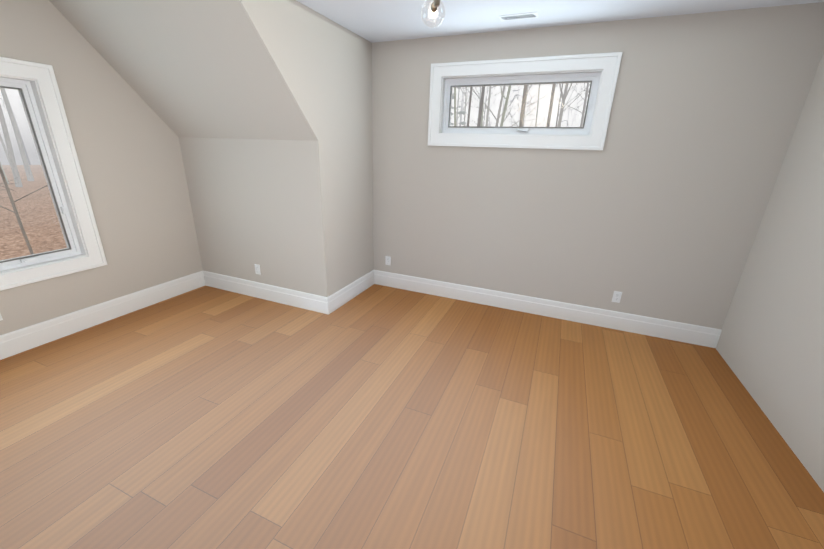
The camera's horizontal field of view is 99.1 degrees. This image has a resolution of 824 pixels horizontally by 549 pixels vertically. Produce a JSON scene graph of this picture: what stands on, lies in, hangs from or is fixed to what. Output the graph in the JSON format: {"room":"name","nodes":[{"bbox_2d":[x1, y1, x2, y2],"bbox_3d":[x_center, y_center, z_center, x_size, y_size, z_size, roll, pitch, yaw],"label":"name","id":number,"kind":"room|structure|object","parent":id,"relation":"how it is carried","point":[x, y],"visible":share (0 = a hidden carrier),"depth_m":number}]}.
{"room":"empty attic bedroom","nodes":[
{"label":"empty attic bedroom","id":0,"kind":"room"},
{"bbox_2d":[0,0,202,334],"bbox_3d":[-3.056,-0.760,2.796,0.160,2.659,4.791,10,21,21],"label":"wall","id":1,"kind":"structure","parent":0,"point":[125,137],"depth_m":3.23},
{"bbox_2d":[0,57,107,290],"bbox_3d":[-3.221,-0.634,2.354,0.162,1.642,1.604,10,21,21],"label":"window","id":2,"kind":"structure","parent":1,"relation":"in","point":[34,84],"depth_m":2.88},
{"bbox_2d":[0,270,203,359],"bbox_3d":[-3.194,0.560,2.769,0.019,0.186,3.460,10,21,21],"label":"baseboard","id":3,"kind":"structure","parent":1,"relation":"attached to","point":[15,342],"depth_m":3.25},
{"bbox_2d":[49,0,373,296],"bbox_3d":[-1.645,-1.017,3.600,1.821,2.679,1.859,10,21,21],"label":"wall","id":4,"kind":"structure","parent":0,"point":[262,109],"depth_m":3.27},
{"bbox_2d":[254,264,260,274],"bbox_3d":[-1.704,-0.056,3.872,0.070,0.114,0.008,10,21,21],"label":"outlet","id":5,"kind":"object","parent":4,"relation":"attached to","point":[257,269],"visible":1,"depth_m":3.87},
{"bbox_2d":[204,271,331,314],"bbox_3d":[-1.681,0.186,3.939,1.789,0.186,0.019,10,21,21],"label":"baseboard","id":6,"kind":"structure","parent":4,"relation":"attached to","point":[299,299],"depth_m":3.88},
{"bbox_2d":[332,270,375,311],"bbox_3d":[-0.674,0.176,4.052,0.019,0.186,0.930,10,21,21],"label":"baseboard","id":7,"kind":"structure","parent":4,"relation":"attached to","point":[339,298],"depth_m":4.02},
{"bbox_2d":[0,284,823,548],"bbox_3d":[-0.550,0.980,2.277,5.691,0.120,4.791,10,21,21],"label":"floor","id":8,"kind":"structure","parent":0,"point":[375,416],"depth_m":2.12},
{"bbox_2d":[296,0,823,42],"bbox_3d":[-0.469,-1.643,1.334,5.691,0.140,4.791,10,21,21],"label":"ceiling","id":9,"kind":"structure","parent":0,"point":[372,21],"depth_m":2.72},
{"bbox_2d":[421,0,444,27],"bbox_3d":[0.099,-1.237,1.224,0.801,0.518,0.622,10,21,21],"label":"ceiling light","id":10,"kind":"object","parent":9,"relation":"hanging from","point":[435,5],"visible":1,"depth_m":1.48},
{"bbox_2d":[499,12,537,20],"bbox_3d":[0.848,-2.052,2.798,0.290,0.004,0.125,10,21,21],"label":"ceiling vent","id":11,"kind":"object","parent":9,"relation":"in","point":[530,15],"visible":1,"depth_m":2.79},
{"bbox_2d":[372,2,823,328],"bbox_3d":[0.466,-1.011,3.794,5.531,2.659,0.160,10,21,21],"label":"wall","id":12,"kind":"structure","parent":0,"point":[656,206],"depth_m":3.17},
{"bbox_2d":[385,256,390,264],"bbox_3d":[-0.297,-0.170,4.330,0.070,0.114,0.008,10,21,21],"label":"electrical outlet","id":13,"kind":"object","parent":12,"relation":"attached to","point":[387,260],"visible":1,"depth_m":4.33},
{"bbox_2d":[427,52,622,149],"bbox_3d":[0.965,-1.603,3.337,1.654,0.754,0.162,10,21,21],"label":"window","id":14,"kind":"structure","parent":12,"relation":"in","point":[598,72],"depth_m":3.25},
{"bbox_2d":[376,270,721,347],"bbox_3d":[1.150,0.307,3.841,3.570,0.186,0.019,10,21,21],"label":"baseboard","id":15,"kind":"structure","parent":12,"relation":"attached to","point":[655,327],"depth_m":3.67},
{"bbox_2d":[612,291,621,302],"bbox_3d":[2.004,0.220,3.435,0.070,0.114,0.008,10,21,21],"label":"electrical outlet","id":16,"kind":"object","parent":12,"relation":"attached to","point":[616,296],"visible":1,"depth_m":3.43},
{"bbox_2d":[716,52,823,491],"bbox_3d":[2.036,0.107,0.818,0.160,2.659,4.471,10,21,21],"label":"wall","id":17,"kind":"structure","parent":0,"point":[770,347],"depth_m":2.40},
{"label":"outside","id":18,"kind":"structure","parent":0,"visible":0},
{"bbox_2d":[0,165,66,259],"bbox_3d":[0.694,4.492,1.605,520.000,0.001,520.000,10,21,21],"label":"ground","id":19,"kind":"structure","parent":18,"point":[14,226],"depth_m":21.58},
{"bbox_2d":[0,83,589,254],"bbox_3d":[-22.065,-23.840,35.380,93.932,29.587,86.337,10,21,21],"label":"trees","id":20,"kind":"object","parent":19,"relation":"on","point":[13,165],"depth_m":36.56},
{"bbox_2d":[0,83,589,164],"bbox_3d":[1.373,-17.661,-6.357,190.000,79.100,190.000,10,21,21],"label":"sky","id":21,"kind":"structure","parent":18,"point":[572,121],"depth_m":81.23}
]}

